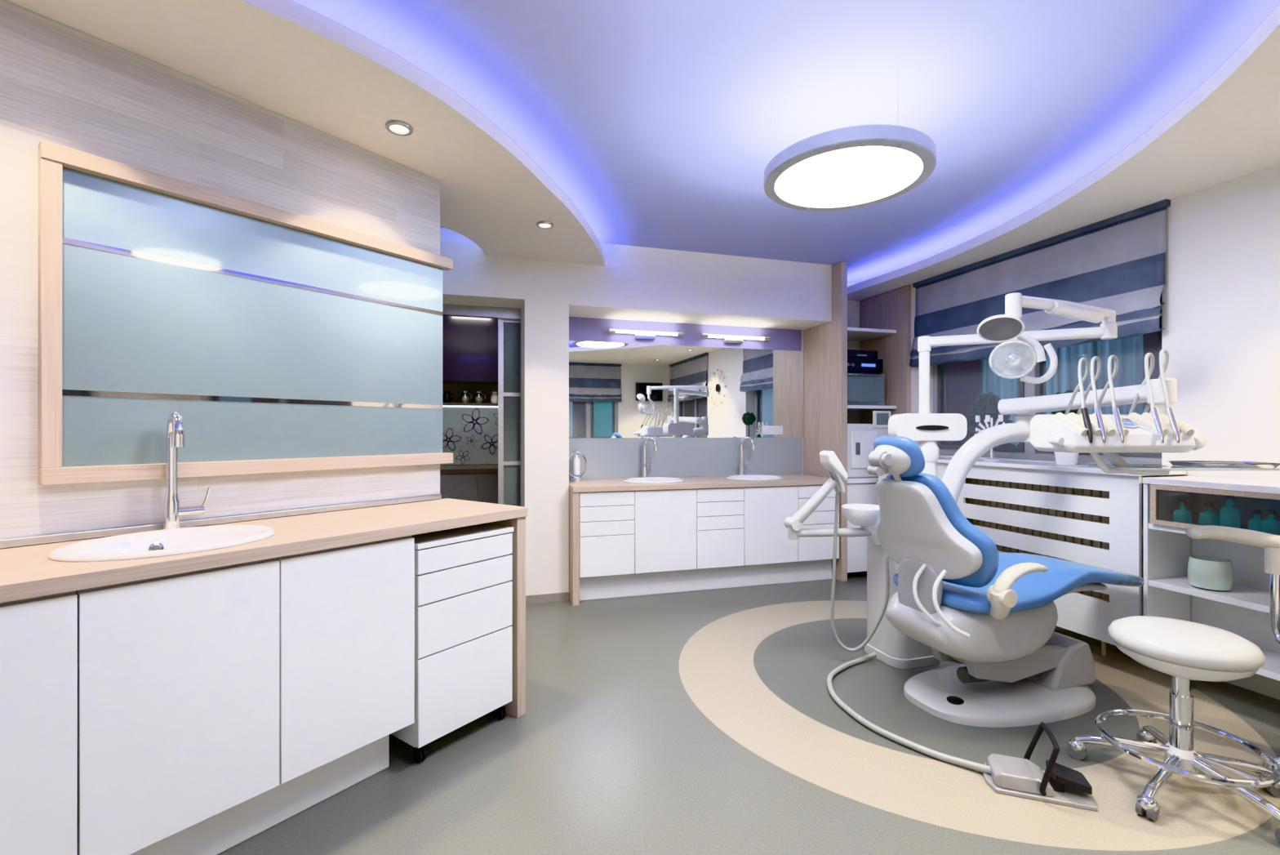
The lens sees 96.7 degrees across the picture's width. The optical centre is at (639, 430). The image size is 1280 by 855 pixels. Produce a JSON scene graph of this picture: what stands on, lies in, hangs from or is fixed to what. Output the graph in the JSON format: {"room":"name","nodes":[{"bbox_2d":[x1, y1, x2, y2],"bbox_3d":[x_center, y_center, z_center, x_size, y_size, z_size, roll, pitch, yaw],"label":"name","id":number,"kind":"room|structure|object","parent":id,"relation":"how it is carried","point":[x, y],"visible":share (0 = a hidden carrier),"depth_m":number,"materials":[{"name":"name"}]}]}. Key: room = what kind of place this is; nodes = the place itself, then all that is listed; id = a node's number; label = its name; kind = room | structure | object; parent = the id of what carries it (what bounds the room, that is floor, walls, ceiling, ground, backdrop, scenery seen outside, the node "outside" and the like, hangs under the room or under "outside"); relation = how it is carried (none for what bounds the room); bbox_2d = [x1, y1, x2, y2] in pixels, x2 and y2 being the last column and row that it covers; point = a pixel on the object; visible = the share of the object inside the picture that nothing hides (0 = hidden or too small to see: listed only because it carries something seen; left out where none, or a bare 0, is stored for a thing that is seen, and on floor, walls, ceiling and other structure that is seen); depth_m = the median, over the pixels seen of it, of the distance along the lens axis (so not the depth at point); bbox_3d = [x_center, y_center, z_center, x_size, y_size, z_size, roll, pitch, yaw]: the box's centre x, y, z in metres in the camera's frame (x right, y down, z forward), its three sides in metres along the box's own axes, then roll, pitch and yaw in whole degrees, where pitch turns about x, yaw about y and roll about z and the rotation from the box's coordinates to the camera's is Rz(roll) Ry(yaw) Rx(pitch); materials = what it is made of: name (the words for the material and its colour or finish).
{"room":"dental clinic","nodes":[
{"label":"dental clinic","id":0,"kind":"room"},
{"bbox_2d":[0,0,439,538],"bbox_3d":[-2.122,0.005,1.363,0.160,2.489,3.680,0,0,36],"label":"wall","id":1,"kind":"structure","parent":0,"point":[60,84],"depth_m":1.89,"materials":[{"name":"brown wood"}]},
{"bbox_2d":[38,140,453,484],"bbox_3d":[-1.357,-0.345,2.254,0.050,1.010,1.420,0,0,35],"label":"glass panel","id":2,"kind":"object","parent":1,"relation":"attached to","point":[281,340],"visible":1,"depth_m":2.04,"materials":[{"name":"blue glass"}]},
{"bbox_2d":[442,383,497,464],"bbox_3d":[-1.393,-0.025,5.141,2.450,2.550,1.550,0,0,-16],"label":"wall","id":3,"kind":"structure","parent":0,"point":[456,389],"depth_m":5.75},
{"bbox_2d":[440,406,497,464],"bbox_3d":[-1.577,0.048,5.763,2.150,0.580,0.014,0,0,-16],"label":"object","id":4,"kind":"structure","parent":3,"relation":"attached to","point":[469,433],"depth_m":5.72,"materials":[{"name":"grey glass"}]},
{"bbox_2d":[442,315,497,407],"bbox_3d":[-1.533,-0.689,5.616,2.150,0.922,0.340,0,0,-16],"label":"upper cabinet","id":5,"kind":"object","parent":3,"relation":"attached to","point":[469,344],"visible":0.2,"depth_m":5.42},
{"bbox_2d":[442,390,453,402],"bbox_3d":[-1.862,-0.326,5.494,0.096,0.120,0.083,0,0,20],"label":"jug","id":6,"kind":"object","parent":5,"relation":"on","point":[446,397],"visible":0.96,"depth_m":5.47,"materials":[{"name":"black ceramic"}]},
{"bbox_2d":[460,391,471,402],"bbox_3d":[-1.699,-0.326,5.542,0.096,0.120,0.083,0,0,20],"label":"jug","id":7,"kind":"object","parent":5,"relation":"on","point":[464,397],"visible":0.95,"depth_m":5.52,"materials":[{"name":"silver metal"}]},
{"bbox_2d":[442,405,497,407],"bbox_3d":[-1.516,-0.234,5.558,2.050,0.011,0.020,0,0,-16],"label":"light","id":8,"kind":"object","parent":5,"relation":"attached to","point":[442,406],"depth_m":5.52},
{"bbox_2d":[442,402,497,406],"bbox_3d":[-1.533,-0.253,5.616,2.150,0.025,0.340,0,0,-16],"label":"shelf","id":9,"kind":"object","parent":5,"relation":"attached to","point":[444,404],"depth_m":5.43,"materials":[{"name":"white"}]},
{"bbox_2d":[474,391,485,403],"bbox_3d":[-1.574,-0.326,5.579,0.096,0.120,0.083,0,0,20],"label":"jug","id":10,"kind":"object","parent":5,"relation":"on","point":[478,397],"visible":0.98,"depth_m":5.55,"materials":[{"name":"silver metal"}]},
{"bbox_2d":[490,391,497,403],"bbox_3d":[-1.430,-0.326,5.622,0.096,0.120,0.083,0,0,20],"label":"jug","id":11,"kind":"object","parent":5,"relation":"on","point":[494,397],"visible":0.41,"depth_m":5.59,"materials":[{"name":"white ceramic"}]},
{"bbox_2d":[5,0,1279,301],"bbox_3d":[-0.220,-1.272,1.798,8.692,0.065,8.660,0,0,27],"label":"ceiling","id":12,"kind":"structure","parent":0,"point":[286,58],"depth_m":2.30,"materials":[{"name":"beige paint"}]},
{"bbox_2d":[385,120,413,136],"bbox_3d":[-0.983,-1.234,2.323,0.104,0.012,0.104,0,0,-16],"label":"recessed light","id":13,"kind":"object","parent":12,"relation":"in","point":[399,128],"visible":1,"depth_m":2.32,"materials":[{"name":"metal"}]},
{"bbox_2d":[536,221,553,228],"bbox_3d":[-0.571,-1.234,3.416,0.104,0.012,0.104,0,0,-16],"label":"recessed light","id":14,"kind":"object","parent":12,"relation":"in","point":[542,224],"visible":1,"depth_m":3.41,"materials":[{"name":"metal"}]},
{"bbox_2d":[440,227,860,595],"bbox_3d":[0.050,-0.080,4.672,4.950,2.660,0.570,0,0,-16],"label":"wall","id":15,"kind":"structure","parent":0,"point":[637,283],"depth_m":4.21,"materials":[{"name":"beige paint"}]},
{"bbox_2d":[442,303,520,319],"bbox_3d":[-1.467,-0.910,4.285,1.120,0.080,0.050,0,0,-16],"label":"trim","id":16,"kind":"structure","parent":15,"relation":"attached to","point":[458,310],"depth_m":4.34,"materials":[{"name":"metal"}]},
{"bbox_2d":[497,318,520,506],"bbox_3d":[-0.910,0.165,4.515,0.420,2.150,0.035,0,0,-16],"label":"sliding door","id":17,"kind":"structure","parent":15,"relation":"in","point":[508,330],"depth_m":4.47,"materials":[{"name":"glass"}]},
{"bbox_2d":[525,591,568,604],"bbox_3d":[-0.676,1.220,4.153,0.318,0.060,0.012,0,0,-16],"label":"baseboard","id":18,"kind":"structure","parent":15,"relation":"attached to","point":[563,596],"depth_m":4.15,"materials":[{"name":"beige wood"}]},
{"bbox_2d":[608,328,684,339],"bbox_3d":[0.049,-0.807,4.780,0.650,0.065,0.085,0,0,-16],"label":"vanity light","id":19,"kind":"object","parent":15,"relation":"attached to","point":[647,335],"visible":1,"depth_m":4.77,"materials":[{"name":"silver metal"}]},
{"bbox_2d":[568,316,801,351],"bbox_3d":[0.420,-0.833,4.939,2.230,0.195,0.008,0,0,-16],"label":"trim","id":20,"kind":"structure","parent":15,"relation":"attached to","point":[580,329],"depth_m":4.92,"materials":[{"name":"purple paint"}]},
{"bbox_2d":[568,436,802,479],"bbox_3d":[0.429,0.230,4.941,2.240,0.340,0.008,0,0,-16],"label":"backsplash","id":21,"kind":"structure","parent":15,"relation":"attached to","point":[606,457],"depth_m":4.93,"materials":[{"name":"grey glass"}]},
{"bbox_2d":[568,340,803,438],"bbox_3d":[0.430,-0.338,4.939,2.240,0.795,0.012,0,0,-16],"label":"wall mirror","id":22,"kind":"object","parent":15,"relation":"attached to","point":[616,389],"visible":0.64,"depth_m":4.91,"materials":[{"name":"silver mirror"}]},
{"bbox_2d":[763,425,782,434],"bbox_3d":[1.206,-0.005,5.154,0.200,0.080,0.016,0,0,-16],"label":"wall socket","id":23,"kind":"object","parent":22,"relation":"attached to","point":[767,429],"visible":1,"depth_m":5.15,"materials":[{"name":"white plastic"}]},
{"bbox_2d":[700,333,769,343],"bbox_3d":[0.836,-0.807,5.013,0.650,0.065,0.085,0,0,-16],"label":"vanity light","id":24,"kind":"object","parent":15,"relation":"attached to","point":[726,339],"visible":1,"depth_m":5.01,"materials":[{"name":"silver metal"}]},
{"bbox_2d":[217,570,1279,854],"bbox_3d":[-0.358,1.300,2.527,6.950,0.100,7.350,0,0,-16],"label":"floor","id":25,"kind":"structure","parent":0,"point":[705,722],"depth_m":2.16,"materials":[{"name":"plastic"}]},
{"bbox_2d":[0,590,77,854],"bbox_3d":[-1.688,0.724,1.335,0.540,0.692,0.438,0,0,35],"label":"base cabinet","id":26,"kind":"object","parent":25,"relation":"on","point":[38,635],"visible":0.87,"depth_m":1.30,"materials":[{"name":"white laminate"}]},
{"bbox_2d":[75,545,279,854],"bbox_3d":[-1.432,0.724,1.694,0.540,0.692,0.438,0,0,36],"label":"base cabinet","id":27,"kind":"object","parent":25,"relation":"on","point":[178,674],"visible":0.87,"depth_m":1.51,"materials":[{"name":"white laminate"}]},
{"bbox_2d":[129,734,389,854],"bbox_3d":[-1.572,1.160,1.238,0.018,0.180,2.175,0,0,36],"label":"plinth","id":28,"kind":"object","parent":25,"relation":"on","point":[213,835],"visible":0.55,"depth_m":1.80,"materials":[{"name":"white laminate"}]},
{"bbox_2d":[277,535,414,783],"bbox_3d":[-1.174,0.724,2.056,0.540,0.692,0.448,0,0,36],"label":"base cabinet","id":29,"kind":"object","parent":25,"relation":"on","point":[347,613],"visible":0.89,"depth_m":1.87,"materials":[{"name":"white laminate"}]},
{"bbox_2d":[391,523,513,763],"bbox_3d":[-0.891,0.834,2.430,0.515,0.832,0.463,0,0,36],"label":"drawer unit","id":30,"kind":"object","parent":25,"relation":"on","point":[464,575],"visible":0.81,"depth_m":2.26,"materials":[{"name":"white laminate"}]},
{"bbox_2d":[440,463,497,503],"bbox_3d":[-1.481,0.795,5.439,2.150,0.910,0.710,0,0,-16],"label":"base cabinet","id":31,"kind":"object","parent":25,"relation":"on","point":[473,482],"visible":0.1,"depth_m":5.09,"materials":[{"name":"brown wood"}]},
{"bbox_2d":[440,463,497,473],"bbox_3d":[-1.481,0.359,5.439,2.150,0.038,0.710,0,0,-16],"label":"countertop","id":32,"kind":"structure","parent":31,"relation":"on","point":[486,468],"depth_m":5.12,"materials":[{"name":"brown wood"}]},
{"bbox_2d":[486,516,525,717],"bbox_3d":[-0.746,0.814,2.657,0.558,0.872,0.050,0,0,35],"label":"end panel","id":33,"kind":"object","parent":25,"relation":"on","point":[516,708],"visible":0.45,"depth_m":2.49,"materials":[{"name":"brown wood"}]},
{"bbox_2d":[568,489,579,605],"bbox_3d":[-0.537,0.846,4.341,0.050,0.809,0.570,0,0,-16],"label":"end panel","id":34,"kind":"object","parent":25,"relation":"on","point":[574,497],"visible":0.48,"depth_m":4.07,"materials":[{"name":"brown wood"}]},
{"bbox_2d":[579,490,634,577],"bbox_3d":[-0.315,0.749,4.412,0.410,0.616,0.560,0,0,-16],"label":"drawers","id":35,"kind":"object","parent":25,"relation":"on","point":[606,518],"visible":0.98,"depth_m":4.14,"materials":[{"name":"white laminate"}]},
{"bbox_2d":[568,474,829,492],"bbox_3d":[0.504,0.420,4.650,2.222,0.040,0.590,0,0,-16],"label":"countertop","id":36,"kind":"structure","parent":35,"relation":"on","point":[708,482],"depth_m":4.42,"materials":[{"name":"brown wood"}]},
{"bbox_2d":[568,448,586,481],"bbox_3d":[-0.502,0.273,4.513,0.137,0.255,0.104,0,0,19],"label":"wall dispenser","id":37,"kind":"object","parent":36,"relation":"on","point":[576,462],"visible":0.9,"depth_m":4.50,"materials":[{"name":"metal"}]},
{"bbox_2d":[573,454,580,475],"bbox_3d":[-0.502,0.270,4.513,0.056,0.160,0.056,0,0,-16],"label":"bottle","id":38,"kind":"object","parent":37,"relation":"on","point":[576,462],"depth_m":4.49,"materials":[{"name":"white plastic"}]},
{"bbox_2d":[641,436,657,477],"bbox_3d":[0.100,0.226,4.740,0.154,0.348,0.131,0,0,33],"label":"faucet","id":39,"kind":"object","parent":36,"relation":"on","point":[645,470],"visible":0.97,"depth_m":4.72,"materials":[{"name":"silver metal"}]},
{"bbox_2d":[622,476,684,483],"bbox_3d":[0.109,0.453,4.527,0.495,0.139,0.399,0,0,-16],"label":"sink","id":40,"kind":"object","parent":36,"relation":"in","point":[644,479],"visible":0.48,"depth_m":4.61,"materials":[{"name":"white ceramic"}]},
{"bbox_2d":[738,436,755,475],"bbox_3d":[0.953,0.226,4.993,0.154,0.348,0.131,0,0,33],"label":"faucet","id":41,"kind":"object","parent":36,"relation":"on","point":[741,468],"visible":0.98,"depth_m":4.97,"materials":[{"name":"silver metal"}]},
{"bbox_2d":[725,474,783,479],"bbox_3d":[0.962,0.453,4.780,0.495,0.139,0.399,0,0,-16],"label":"sink","id":42,"kind":"object","parent":36,"relation":"in","point":[744,477],"visible":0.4,"depth_m":4.88,"materials":[{"name":"white ceramic"}]},
{"bbox_2d":[634,488,696,573],"bbox_3d":[0.119,0.749,4.541,0.491,0.616,0.560,0,0,-16],"label":"vanity cabinet","id":43,"kind":"object","parent":25,"relation":"on","point":[665,520],"visible":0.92,"depth_m":4.27,"materials":[{"name":"white laminate"}]},
{"bbox_2d":[579,559,831,599],"bbox_3d":[0.576,1.153,4.499,2.170,0.193,0.020,0,0,-16],"label":"plinth","id":44,"kind":"object","parent":25,"relation":"on","point":[691,580],"visible":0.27,"depth_m":4.46,"materials":[{"name":"white laminate"}]},
{"bbox_2d":[695,487,744,568],"bbox_3d":[0.547,0.749,4.668,0.398,0.616,0.560,0,0,-16],"label":"vanity cabinet","id":45,"kind":"object","parent":25,"relation":"on","point":[720,512],"visible":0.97,"depth_m":4.40,"materials":[{"name":"white laminate"}]},
{"bbox_2d":[743,485,798,564],"bbox_3d":[0.969,0.749,4.793,0.478,0.616,0.560,0,0,-16],"label":"vanity cabinet","id":46,"kind":"object","parent":25,"relation":"on","point":[766,508],"visible":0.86,"depth_m":4.52,"materials":[{"name":"white laminate"}]},
{"bbox_2d":[798,484,839,561],"bbox_3d":[1.383,0.749,4.915,0.383,0.616,0.560,0,0,-16],"label":"vanity cabinet","id":47,"kind":"object","parent":25,"relation":"on","point":[812,548],"visible":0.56,"depth_m":4.64,"materials":[{"name":"white laminate"}]},
{"bbox_2d":[804,261,847,581],"bbox_3d":[1.619,-0.077,4.995,0.058,2.655,0.560,0,0,-16],"label":"panel","id":48,"kind":"object","parent":25,"relation":"on","point":[825,345],"visible":0.51,"depth_m":4.86,"materials":[{"name":"brown wood"}]},
{"bbox_2d":[847,285,911,572],"bbox_3d":[1.942,0.007,5.065,0.595,2.485,0.610,0,0,-16],"label":"shelving tower","id":49,"kind":"object","parent":25,"relation":"on","point":[885,328],"visible":0.48,"depth_m":4.94,"materials":[{"name":"brown wood"}]},
{"bbox_2d":[847,372,884,405],"bbox_3d":[1.882,-0.359,5.071,0.430,0.280,0.425,0,0,-16],"label":"oven","id":50,"kind":"object","parent":49,"relation":"on","point":[863,388],"visible":0.62,"depth_m":4.89,"materials":[{"name":"metal"}]},
{"bbox_2d":[847,357,882,373],"bbox_3d":[1.865,-0.560,5.041,0.400,0.120,0.372,0,0,-16],"label":"receiver","id":51,"kind":"object","parent":50,"relation":"on","point":[854,365],"visible":0.61,"depth_m":4.88,"materials":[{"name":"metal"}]},
{"bbox_2d":[847,349,877,359],"bbox_3d":[1.862,-0.658,5.034,0.350,0.075,0.304,0,0,-16],"label":"box","id":52,"kind":"object","parent":51,"relation":"on","point":[856,353],"visible":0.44,"depth_m":4.90,"materials":[{"name":"black plastic"}]},
{"bbox_2d":[847,410,890,477],"bbox_3d":[1.891,0.114,5.058,0.460,0.570,0.515,0,0,-16],"label":"autoclave","id":53,"kind":"object","parent":49,"relation":"on","point":[861,437],"visible":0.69,"depth_m":4.82,"materials":[{"name":"white plastic"}]},
{"bbox_2d":[826,652,1097,810],"bbox_3d":[1.191,1.152,2.440,0.508,0.196,1.263,0,0,-14],"label":"foot pedal","id":54,"kind":"object","parent":25,"relation":"on","point":[1060,784],"visible":1,"depth_m":1.98,"materials":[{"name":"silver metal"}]},
{"bbox_2d":[866,435,1144,727],"bbox_3d":[1.741,0.637,2.673,1.482,1.227,0.657,0,0,-16],"label":"dental chair","id":55,"kind":"object","parent":25,"relation":"on","point":[976,606],"visible":1,"depth_m":2.48,"materials":[{"name":"white plastic"}]},
{"bbox_2d":[873,435,924,476],"bbox_3d":[1.136,0.114,2.527,0.115,0.182,0.265,0,0,-16],"label":"cushion","id":56,"kind":"object","parent":55,"relation":"on","point":[907,459],"depth_m":2.44,"materials":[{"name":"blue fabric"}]},
{"bbox_2d":[886,472,999,587],"bbox_3d":[1.290,0.431,2.572,0.238,0.498,0.604,0,0,-16],"label":"backrest cushion","id":57,"kind":"object","parent":55,"relation":"on","point":[932,543],"depth_m":2.41,"materials":[{"name":"white plastic"}]},
{"bbox_2d":[946,695,964,704],"bbox_3d":[1.393,1.190,2.514,0.068,0.012,0.068,0,0,-16],"label":"switch","id":58,"kind":"object","parent":55,"relation":"attached to","point":[950,700],"depth_m":2.50,"materials":[{"name":"black plastic"}]},
{"bbox_2d":[893,552,1122,613],"bbox_3d":[1.772,0.704,2.715,1.045,0.163,0.560,0,0,-16],"label":"seat cushion","id":59,"kind":"object","parent":55,"relation":"on","point":[1036,592],"depth_m":2.52,"materials":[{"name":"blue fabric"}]},
{"bbox_2d":[784,293,1279,668],"bbox_3d":[1.683,0.321,2.652,1.479,1.859,1.407,0,0,-16],"label":"dental unit","id":60,"kind":"object","parent":25,"relation":"on","point":[1158,430],"visible":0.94,"depth_m":2.79,"materials":[{"name":"white plastic"}]},
{"bbox_2d":[917,293,1117,413],"bbox_3d":[1.866,-0.345,2.861,0.984,0.531,0.842,0,0,-16],"label":"lamp","id":61,"kind":"object","parent":60,"relation":"attached to","point":[1019,352],"depth_m":2.64,"materials":[{"name":"white glass"}]},
{"bbox_2d":[1166,460,1279,467],"bbox_3d":[2.297,0.132,2.245,0.291,0.018,0.187,0,0,9],"label":"tray","id":62,"kind":"object","parent":60,"relation":"on","point":[1208,464],"visible":1,"depth_m":2.18,"materials":[{"name":"silver metal"}]},
{"bbox_2d":[965,477,1109,655],"bbox_3d":[2.463,0.780,3.567,0.070,0.940,1.140,0,0,-16],"label":"radiator","id":63,"kind":"object","parent":25,"relation":"on","point":[1096,493],"visible":0.04,"depth_m":3.46,"materials":[{"name":"brown metal"}]},
{"bbox_2d":[1066,615,1279,843],"bbox_3d":[1.893,0.969,1.970,0.617,0.563,0.600,0,0,-16],"label":"stool","id":64,"kind":"object","parent":25,"relation":"on","point":[1186,651],"visible":1,"depth_m":1.93,"materials":[{"name":"silver metal"}]},
{"bbox_2d":[1067,737,1086,751],"bbox_3d":[1.676,1.205,2.182,0.056,0.046,0.055,0,0,-16],"label":"hood","id":65,"kind":"object","parent":64,"relation":"attached to","point":[1075,744],"depth_m":2.17,"materials":[{"name":"silver metal"}]},
{"bbox_2d":[1137,727,1154,742],"bbox_3d":[2.009,1.205,2.256,0.056,0.046,0.055,0,0,-16],"label":"hood","id":66,"kind":"object","parent":64,"relation":"attached to","point":[1143,735],"depth_m":2.24,"materials":[{"name":"silver metal"}]},
{"bbox_2d":[1136,793,1159,811],"bbox_3d":[1.643,1.205,1.842,0.056,0.046,0.055,0,0,-16],"label":"hood","id":67,"kind":"object","parent":64,"relation":"attached to","point":[1144,802],"depth_m":1.83,"materials":[{"name":"silver metal"}]},
{"bbox_2d":[1107,615,1265,671],"bbox_3d":[1.893,0.726,1.990,0.396,0.078,0.396,0,0,-16],"label":"seat cushion","id":68,"kind":"object","parent":64,"relation":"on","point":[1176,643],"depth_m":1.89,"materials":[{"name":"white leather"}]},
{"bbox_2d":[1261,773,1279,787],"bbox_3d":[2.182,1.205,1.962,0.056,0.046,0.055,0,0,-16],"label":"hood","id":69,"kind":"object","parent":64,"relation":"attached to","point":[1277,785],"depth_m":1.94,"materials":[{"name":"silver metal"}]},
{"bbox_2d":[1142,475,1279,680],"bbox_3d":[2.882,0.743,2.278,0.360,1.015,1.332,0,0,-16],"label":"shelving","id":70,"kind":"object","parent":25,"relation":"on","point":[1243,610],"visible":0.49,"depth_m":2.78,"materials":[{"name":"white laminate"}]},
{"bbox_2d":[1173,500,1192,524],"bbox_3d":[2.634,0.401,2.762,0.068,0.120,0.068,0,0,-16],"label":"bottle","id":71,"kind":"object","parent":70,"relation":"on","point":[1182,514],"visible":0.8,"depth_m":2.75,"materials":[{"name":"teal glass"}]},
{"bbox_2d":[1198,502,1218,525],"bbox_3d":[2.695,0.401,2.696,0.068,0.120,0.068,0,0,-16],"label":"bottle","id":72,"kind":"object","parent":70,"relation":"on","point":[1207,517],"visible":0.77,"depth_m":2.68,"materials":[{"name":"teal glass"}]},
{"bbox_2d":[1186,555,1233,591],"bbox_3d":[2.705,0.676,2.699,0.156,0.140,0.156,0,0,-16],"label":"container","id":73,"kind":"object","parent":70,"relation":"on","point":[1206,572],"visible":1,"depth_m":2.65,"materials":[{"name":"white ceramic"}]},
{"bbox_2d":[1219,494,1240,528],"bbox_3d":[2.685,0.376,2.589,0.068,0.170,0.068,0,0,-16],"label":"bottle","id":74,"kind":"object","parent":70,"relation":"on","point":[1229,514],"visible":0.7,"depth_m":2.57,"materials":[{"name":"teal glass"}]},
{"bbox_2d":[1247,509,1263,531],"bbox_3d":[2.745,0.406,2.529,0.060,0.110,0.060,0,0,-16],"label":"bottle","id":75,"kind":"object","parent":70,"relation":"on","point":[1255,523],"visible":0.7,"depth_m":2.52,"materials":[{"name":"teal glass"}]},
{"bbox_2d":[1261,509,1279,534],"bbox_3d":[2.725,0.401,2.455,0.060,0.120,0.060,0,0,-16],"label":"bottle","id":76,"kind":"object","parent":70,"relation":"on","point":[1270,525],"visible":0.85,"depth_m":2.44,"materials":[{"name":"teal glass"}]},
{"bbox_2d":[1185,524,1279,768],"bbox_3d":[2.512,0.814,2.003,0.561,0.872,0.741,0,0,-16],"label":"chair","id":77,"kind":"object","parent":25,"relation":"on","point":[1270,542],"visible":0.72,"depth_m":2.20,"materials":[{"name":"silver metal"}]},
{"bbox_2d":[1264,760,1271,768],"bbox_3d":[2.270,1.205,2.032,0.056,0.046,0.055,0,0,-16],"label":"hood","id":78,"kind":"object","parent":77,"relation":"attached to","point":[1266,764],"depth_m":2.04,"materials":[{"name":"silver metal"}]},
{"bbox_3d":[-2.199,0.724,0.619,0.540,0.692,0.438,0,0,36],"label":"base cabinet","id":79,"kind":"object","parent":25,"relation":"on","visible":0},
{"bbox_2d":[0,497,528,603],"bbox_3d":[-1.540,0.357,1.538,0.575,0.040,2.800,0,0,36],"label":"countertop","id":80,"kind":"structure","parent":79,"relation":"on","point":[27,571],"depth_m":1.71,"materials":[{"name":"brown wood"}]},
{"bbox_2d":[47,524,275,561],"bbox_3d":[-1.398,0.390,1.706,0.431,0.139,0.527,0,0,36],"label":"sink","id":81,"kind":"object","parent":80,"relation":"in","point":[144,544],"visible":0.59,"depth_m":1.75,"materials":[{"name":"white ceramic"}]},
{"bbox_2d":[162,412,210,529],"bbox_3d":[-1.496,0.138,1.889,0.154,0.398,0.131,0,0,42],"label":"faucet","id":82,"kind":"object","parent":80,"relation":"on","point":[175,437],"visible":0.94,"depth_m":1.88,"materials":[{"name":"silver metal"}]},
{"bbox_2d":[0,493,441,548],"bbox_3d":[-1.783,0.323,1.683,0.021,0.026,2.755,0,0,36],"label":"upstand","id":83,"kind":"object","parent":80,"relation":"on","point":[110,531],"visible":1,"depth_m":2.01,"materials":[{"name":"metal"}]},
{"bbox_2d":[290,0,1279,283],"bbox_3d":[-0.159,-1.460,1.856,6.950,0.100,5.950,0,0,-16],"label":"ceiling","id":84,"kind":"structure","parent":0,"point":[653,117],"depth_m":2.37,"materials":[{"name":"purple paint"}]},
{"bbox_2d":[763,64,936,211],"bbox_3d":[0.902,-1.251,2.494,0.704,0.318,0.704,0,0,-16],"label":"pendant lamp","id":85,"kind":"object","parent":84,"relation":"hanging from","point":[859,166],"visible":1,"depth_m":2.40,"materials":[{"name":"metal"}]},
{"bbox_2d":[775,146,922,204],"bbox_3d":[0.902,-1.107,2.494,0.600,0.001,0.600,0,0,-16],"label":"diffuser","id":86,"kind":"object","parent":85,"relation":"attached to","point":[856,174],"depth_m":2.47,"materials":[{"name":"white plastic"}]},
{"bbox_2d":[911,164,1279,699],"bbox_3d":[3.065,-0.080,2.769,0.250,2.660,5.670,0,0,-16],"label":"wall","id":87,"kind":"structure","parent":0,"point":[1220,294],"depth_m":2.83,"materials":[{"name":"beige paint"}]},
{"bbox_2d":[878,454,1186,645],"bbox_3d":[2.476,0.664,3.878,0.510,0.932,1.940,0,0,-16],"label":"radiator cover","id":88,"kind":"object","parent":87,"relation":"attached to","point":[1091,616],"visible":0.41,"depth_m":3.20,"materials":[{"name":"white laminate"}]},
{"bbox_2d":[973,414,1004,461],"bbox_3d":[2.383,0.049,3.856,0.100,0.310,0.280,0,0,-16],"label":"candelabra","id":89,"kind":"object","parent":88,"relation":"on","point":[988,419],"visible":0.48,"depth_m":3.86,"materials":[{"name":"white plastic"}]},
{"bbox_2d":[975,415,980,422],"bbox_3d":[2.352,-0.084,3.961,0.030,0.045,0.030,0,0,-16],"label":"candle cup","id":90,"kind":"object","parent":89,"relation":"on","point":[977,417],"depth_m":3.95,"materials":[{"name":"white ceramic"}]},
{"bbox_2d":[985,414,990,422],"bbox_3d":[2.375,-0.084,3.884,0.030,0.045,0.030,0,0,-16],"label":"candle cup","id":91,"kind":"object","parent":89,"relation":"on","point":[987,416],"depth_m":3.87,"materials":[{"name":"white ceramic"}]},
{"bbox_2d":[998,414,1003,421],"bbox_3d":[2.403,-0.084,3.788,0.030,0.045,0.030,0,0,-16],"label":"candle cup","id":92,"kind":"object","parent":89,"relation":"on","point":[1000,416],"depth_m":3.78,"materials":[{"name":"white ceramic"}]},
{"bbox_2d":[1051,390,1078,465],"bbox_3d":[2.571,-0.019,3.432,0.174,0.447,0.171,0,0,-16],"label":"potted plant","id":93,"kind":"object","parent":88,"relation":"on","point":[1061,458],"visible":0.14,"depth_m":3.39,"materials":[{"name":"green plant"}]},
{"bbox_2d":[933,293,1161,463],"bbox_3d":[2.748,-0.420,3.979,0.070,1.260,1.750,0,0,-16],"label":"window","id":94,"kind":"structure","parent":87,"relation":"in","point":[1024,450],"depth_m":3.99,"materials":[{"name":"grey glass"}]},
{"bbox_2d":[909,199,1170,366],"bbox_3d":[2.551,-0.878,3.916,0.084,0.723,1.820,0,0,-16],"label":"blind","id":95,"kind":"object","parent":94,"relation":"attached to","point":[1117,263],"visible":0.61,"depth_m":3.58,"materials":[{"name":"blue fabric"}]},
{"label":"outside","id":96,"kind":"structure","parent":0,"visible":0},
{"bbox_3d":[7.873,1.800,5.461,9.800,0.100,18.000,0,0,-16],"label":"ground","id":97,"kind":"structure","parent":96,"visible":0},
{"bbox_2d":[946,391,1018,446],"bbox_3d":[4.397,0.635,7.187,1.136,2.230,1.092,0,0,24],"label":"tree","id":98,"kind":"object","parent":97,"relation":"on","point":[986,403],"visible":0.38,"depth_m":7.08,"materials":[{"name":"green plant"}]},
{"bbox_2d":[946,331,1158,446],"bbox_3d":[5.623,-0.450,9.801,0.450,4.400,6.400,0,0,-16],"label":"window","id":99,"kind":"structure","parent":97,"relation":"on","point":[965,380],"depth_m":7.87,"materials":[{"name":"blue glass"}]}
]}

